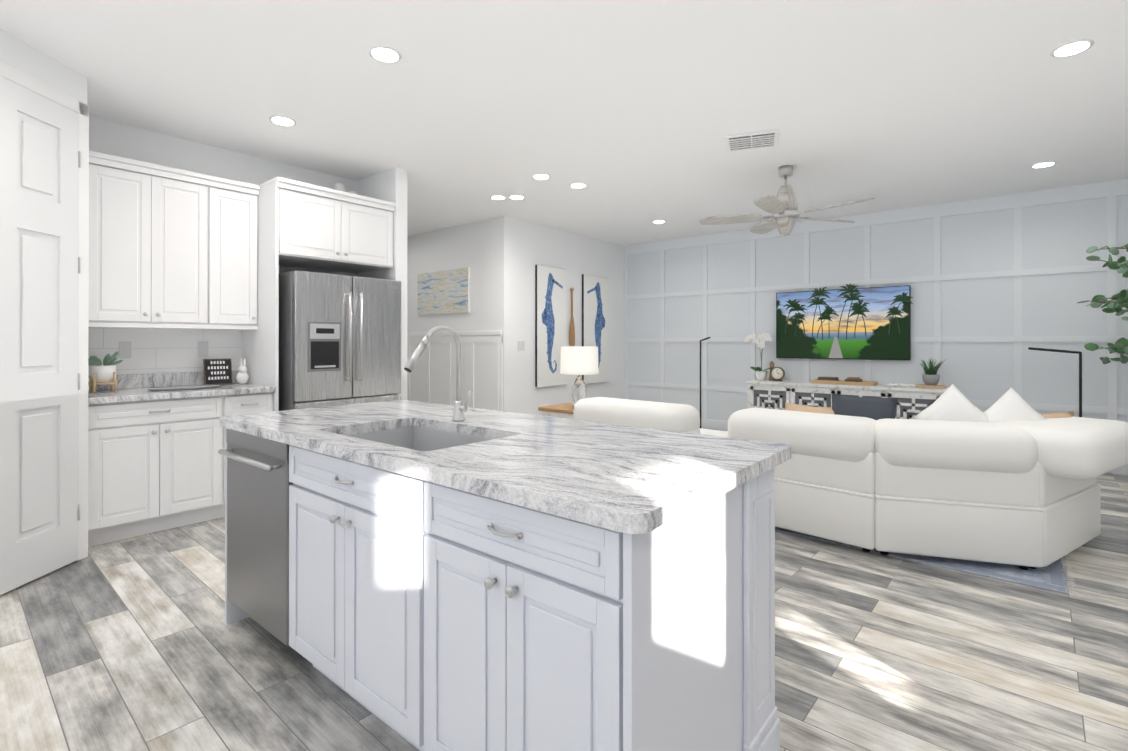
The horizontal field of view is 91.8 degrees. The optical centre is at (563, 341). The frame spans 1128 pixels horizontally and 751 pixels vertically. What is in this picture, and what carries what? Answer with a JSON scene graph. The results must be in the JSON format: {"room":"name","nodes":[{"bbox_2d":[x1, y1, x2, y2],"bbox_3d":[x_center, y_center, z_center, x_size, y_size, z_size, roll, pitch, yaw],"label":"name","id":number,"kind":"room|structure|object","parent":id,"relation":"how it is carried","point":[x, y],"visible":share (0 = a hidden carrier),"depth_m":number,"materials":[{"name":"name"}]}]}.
{"room":"kitchen","nodes":[
{"label":"kitchen","id":0,"kind":"room"},
{"bbox_2d":[0,472,1127,750],"bbox_3d":[-0.532,1.280,3.767,11.100,0.060,10.165,0,0,40],"label":"floor","id":1,"kind":"structure","parent":0,"point":[132,644],"depth_m":2.13,"materials":[{"name":"grey wood"}]},
{"bbox_2d":[88,351,275,546],"bbox_3d":[-2.718,0.658,3.833,0.643,1.186,1.070,0,0,40],"label":"base cabinet","id":2,"kind":"object","parent":1,"relation":"on","point":[156,459],"visible":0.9,"depth_m":3.57,"materials":[{"name":"white wood"}]},
{"bbox_2d":[88,351,122,392],"bbox_3d":[-3.041,0.199,3.607,0.214,0.270,0.211,0,0,40],"label":"plant","id":3,"kind":"object","parent":2,"relation":"on","point":[105,374],"depth_m":3.57,"materials":[{"name":"green plant"}]},
{"bbox_2d":[146,385,220,390],"bbox_3d":[-2.664,0.327,3.841,0.240,0.014,0.450,0,0,40],"label":"tray","id":4,"kind":"object","parent":2,"relation":"on","point":[192,387],"depth_m":3.81,"materials":[{"name":"grey"}]},
{"bbox_2d":[279,270,400,410],"bbox_3d":[-1.952,0.364,4.595,0.798,1.775,0.905,0,0,40],"label":"refrigerator","id":5,"kind":"object","parent":1,"relation":"on","point":[339,339],"visible":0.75,"depth_m":4.28,"materials":[{"name":"grey metal"}]},
{"bbox_2d":[218,425,785,750],"bbox_3d":[-0.453,0.809,2.023,2.174,0.875,0.850,0,0,40],"label":"kitchen island","id":6,"kind":"object","parent":1,"relation":"on","point":[425,576],"depth_m":1.42,"materials":[{"name":"white paint"}]},
{"bbox_2d":[219,401,790,532],"bbox_3d":[-0.395,0.351,2.077,2.166,0.038,0.939,0,0,40],"label":"island countertop","id":7,"kind":"structure","parent":6,"relation":"on","point":[631,477],"depth_m":1.60,"materials":[{"name":"grey stone"}]},
{"bbox_2d":[350,421,489,448],"bbox_3d":[-0.536,0.471,2.012,0.694,0.227,0.454,0,0,40],"label":"sink","id":8,"kind":"object","parent":7,"relation":"in","point":[420,436],"depth_m":2.29,"materials":[{"name":"silver metal"}]},
{"bbox_2d":[404,325,473,420],"bbox_3d":[-0.496,0.133,2.184,0.107,0.396,0.289,0,0,40],"label":"faucet","id":9,"kind":"object","parent":7,"relation":"on","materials":[{"name":"silver metal"}]},
{"bbox_2d":[538,346,598,418],"bbox_3d":[0.107,0.653,5.468,0.520,1.201,0.520,0,0,40],"label":"side table","id":10,"kind":"object","parent":1,"relation":"on","point":[579,360],"visible":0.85,"depth_m":5.30,"materials":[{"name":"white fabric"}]},
{"bbox_2d":[560,346,598,406],"bbox_3d":[0.153,0.353,5.431,0.380,0.600,0.380,0,0,40],"label":"table lamp","id":11,"kind":"object","parent":10,"relation":"on","point":[575,360],"depth_m":5.29,"materials":[{"name":"white fabric"}]},
{"bbox_2d":[700,337,709,427],"bbox_3d":[1.905,0.599,7.487,0.343,1.317,0.317,0,0,40],"label":"floor lamp","id":12,"kind":"object","parent":1,"relation":"on","point":[700,376],"visible":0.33,"depth_m":7.55,"materials":[{"name":"black metal"}]},
{"bbox_2d":[744,332,947,418],"bbox_3d":[3.244,0.569,6.535,2.239,1.373,0.447,0,0,40],"label":"console","id":13,"kind":"object","parent":1,"relation":"on","point":[774,391],"visible":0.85,"depth_m":6.45,"materials":[{"name":"grey wood"}]},
{"bbox_2d":[811,377,877,385],"bbox_3d":[3.332,0.467,6.507,0.670,0.085,0.260,0,0,40],"label":"tray","id":14,"kind":"object","parent":13,"relation":"on","point":[854,381],"depth_m":6.42,"materials":[{"name":"beige wood"}]},
{"bbox_2d":[775,527,1077,595],"bbox_3d":[2.236,1.246,4.598,2.881,0.012,2.630,0,0,40],"label":"rug","id":15,"kind":"object","parent":1,"relation":"on","point":[1051,577],"visible":0.15,"depth_m":2.96,"materials":[{"name":"fabric"}]},
{"bbox_2d":[573,384,1127,569],"bbox_3d":[1.813,0.752,4.007,3.449,0.973,1.554,0,0,40],"label":"sofa","id":16,"kind":"object","parent":15,"relation":"on","point":[1009,476],"visible":0.83,"depth_m":3.10,"materials":[{"name":"white fabric"}]},
{"bbox_2d":[1028,347,1081,416],"bbox_3d":[4.725,0.655,5.192,0.486,1.197,0.265,0,0,40],"label":"floor lamp","id":17,"kind":"object","parent":1,"relation":"on","point":[1080,373],"visible":0.4,"depth_m":5.12,"materials":[{"name":"black metal"}]},
{"bbox_2d":[1077,243,1127,364],"bbox_3d":[4.948,0.156,4.527,1.042,2.191,0.957,0,0,40],"label":"plant","id":18,"kind":"object","parent":1,"relation":"on","point":[1120,299],"visible":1,"depth_m":4.70,"materials":[{"name":"green plant"}]},
{"bbox_2d":[0,29,1127,564],"bbox_3d":[-0.532,-0.142,3.770,10.740,2.785,9.805,0,0,40],"label":"wall","id":19,"kind":"structure","parent":0,"point":[500,257],"depth_m":6.38,"materials":[{"name":"white paint"}]},
{"bbox_2d":[0,62,88,594],"bbox_3d":[-2.761,-0.059,2.692,0.638,2.615,0.743,0,0,40],"label":"door","id":20,"kind":"structure","parent":19,"relation":"attached to","point":[44,229],"depth_m":2.88,"materials":[{"name":"white wood"}]},
{"bbox_2d":[88,328,241,375],"bbox_3d":[-2.963,0.057,4.038,0.008,0.356,1.068,0,0,40],"label":"tile backsplash","id":21,"kind":"structure","parent":19,"relation":"attached to","point":[164,350],"depth_m":4.04,"materials":[{"name":"white tile"}]},
{"bbox_2d":[119,341,131,357],"bbox_3d":[-3.098,0.060,3.863,0.006,0.120,0.070,0,0,40],"label":"electrical outlet plate","id":22,"kind":"object","parent":21,"relation":"attached to","point":[125,349],"depth_m":3.86,"materials":[{"name":"white plastic"}]},
{"bbox_2d":[198,341,207,356],"bbox_3d":[-2.793,0.061,4.233,0.006,0.120,0.070,0,0,40],"label":"electrical outlet plate","id":23,"kind":"object","parent":21,"relation":"attached to","point":[202,345],"depth_m":4.23,"materials":[{"name":"white plastic"}]},
{"bbox_2d":[89,151,259,329],"bbox_3d":[-2.812,-0.646,3.941,0.363,1.110,1.024,0,0,40],"label":"upper cabinet","id":24,"kind":"object","parent":19,"relation":"attached to","point":[171,248],"visible":0.94,"depth_m":3.79,"materials":[{"name":"white wood"}]},
{"bbox_2d":[242,177,395,411],"bbox_3d":[-2.050,0.019,4.626,0.663,2.466,1.000,0,0,40],"label":"upper cabinet","id":25,"kind":"object","parent":19,"relation":"attached to","point":[304,225],"visible":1,"depth_m":4.27,"materials":[{"name":"white wood"}]},
{"bbox_2d":[334,183,349,192],"bbox_3d":[-1.965,-1.295,4.785,0.108,0.160,0.108,0,0,28],"label":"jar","id":26,"kind":"object","parent":25,"relation":"on","point":[339,186],"depth_m":4.75,"materials":[{"name":"white ceramic"}]},
{"bbox_2d":[417,267,469,314],"bbox_3d":[-1.645,-0.662,7.409,1.090,0.580,0.032,0,0,40],"label":"picture","id":27,"kind":"object","parent":19,"relation":"attached to","point":[444,292],"visible":1,"depth_m":7.36,"materials":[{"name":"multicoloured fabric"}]},
{"bbox_2d":[407,331,502,410],"bbox_3d":[-2.004,0.566,7.701,3.219,1.385,0.034,0,0,40],"label":"wainscoting","id":28,"kind":"structure","parent":19,"relation":"attached to","point":[431,377],"depth_m":7.16,"materials":[{"name":"white wood"}]},
{"bbox_2d":[518,341,524,350],"bbox_3d":[-0.537,0.057,6.896,0.008,0.120,0.120,0,0,40],"label":"switch plate","id":29,"kind":"object","parent":19,"relation":"attached to","point":[521,345],"visible":1,"depth_m":6.90,"materials":[{"name":"white plastic"}]},
{"bbox_2d":[535,265,565,386],"bbox_3d":[-0.169,-0.198,7.319,0.037,1.590,0.600,0,0,40],"label":"framed picture","id":30,"kind":"object","parent":19,"relation":"attached to","point":[550,312],"visible":1,"depth_m":7.26,"materials":[{"name":"grey fabric"}]},
{"bbox_2d":[569,288,574,345],"bbox_3d":[0.113,-0.341,7.657,0.036,0.819,0.110,0,0,40],"label":"wall art","id":31,"kind":"object","parent":19,"relation":"attached to","point":[572,336],"visible":0.96,"depth_m":7.64,"materials":[{"name":"brown wood"}]},
{"bbox_2d":[582,274,608,383],"bbox_3d":[0.467,-0.171,8.090,0.037,1.580,0.620,0,0,40],"label":"framed picture","id":32,"kind":"object","parent":19,"relation":"attached to","point":[595,310],"visible":0.81,"depth_m":8.10,"materials":[{"name":"grey fabric"}]},
{"bbox_2d":[624,178,1127,474],"bbox_3d":[3.759,-0.136,6.414,7.248,2.784,0.022,0,0,40],"label":"wall paneling","id":33,"kind":"structure","parent":19,"relation":"attached to","point":[1111,190],"depth_m":6.09,"materials":[{"name":"white wood"}]},
{"bbox_2d":[776,283,912,359],"bbox_3d":[3.378,-0.240,6.685,1.529,0.918,0.046,0,0,40],"label":"wall-mounted tv","id":34,"kind":"object","parent":33,"relation":"attached to","point":[850,321],"visible":1,"depth_m":6.63,"materials":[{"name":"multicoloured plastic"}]},
{"bbox_2d":[0,0,1127,245],"bbox_3d":[-0.532,-1.565,3.773,11.100,0.060,10.165,0,0,40],"label":"ceiling","id":35,"kind":"structure","parent":0,"point":[630,114],"depth_m":3.42,"materials":[{"name":"white paint"}]},
{"bbox_2d":[269,116,295,125],"bbox_3d":[-1.957,-1.531,3.805,0.169,0.006,0.169,0,0,34],"label":"recessed light","id":36,"kind":"object","parent":35,"relation":"in","point":[280,120],"depth_m":3.79,"materials":[{"name":"white"}]},
{"bbox_2d":[368,46,401,62],"bbox_3d":[-0.957,-1.533,2.928,0.169,0.006,0.169,0,0,31],"label":"recessed light","id":37,"kind":"object","parent":35,"relation":"in","point":[384,54],"depth_m":2.92,"materials":[{"name":"white"}]},
{"bbox_2d":[532,174,549,179],"bbox_3d":[-0.211,-1.529,5.087,0.169,0.006,0.169,0,0,34],"label":"recessed light","id":38,"kind":"object","parent":35,"relation":"in","point":[537,176],"depth_m":5.07,"materials":[{"name":"white"}]},
{"bbox_2d":[569,183,586,187],"bbox_3d":[0.138,-1.528,5.369,0.169,0.006,0.169,0,0,34],"label":"recessed light","id":39,"kind":"object","parent":35,"relation":"in","point":[574,185],"depth_m":5.36,"materials":[{"name":"white"}]},
{"bbox_2d":[652,220,665,222],"bbox_3d":[1.213,-1.525,6.985,0.169,0.006,0.169,0,0,31],"label":"recessed light","id":40,"kind":"object","parent":35,"relation":"in","point":[657,221],"depth_m":6.96,"materials":[{"name":"white"}]},
{"bbox_2d":[724,129,778,151],"bbox_3d":[1.432,-1.523,4.171,0.380,0.022,0.340,0,0,20],"label":"ceiling vent","id":41,"kind":"object","parent":35,"relation":"in","point":[752,140],"visible":0.98,"depth_m":4.13,"materials":[{"name":"white metal"}]},
{"bbox_2d":[699,165,874,235],"bbox_3d":[1.932,-1.232,4.771,1.409,0.600,1.380,0,0,40],"label":"ceiling fan","id":42,"kind":"object","parent":35,"relation":"hanging from","point":[782,207],"visible":1,"depth_m":4.77,"materials":[{"name":"silver metal"}]},
{"bbox_2d":[1031,161,1056,167],"bbox_3d":[4.161,-1.530,4.744,0.169,0.006,0.169,0,0,34],"label":"recessed light","id":43,"kind":"object","parent":35,"relation":"in","point":[1044,164],"depth_m":4.73,"materials":[{"name":"white"}]},
{"bbox_2d":[1050,40,1093,57],"bbox_3d":[2.664,-1.533,2.868,0.169,0.006,0.169,0,0,34],"label":"recessed light","id":44,"kind":"object","parent":35,"relation":"in","point":[1072,48],"depth_m":2.86,"materials":[{"name":"white"}]}
]}

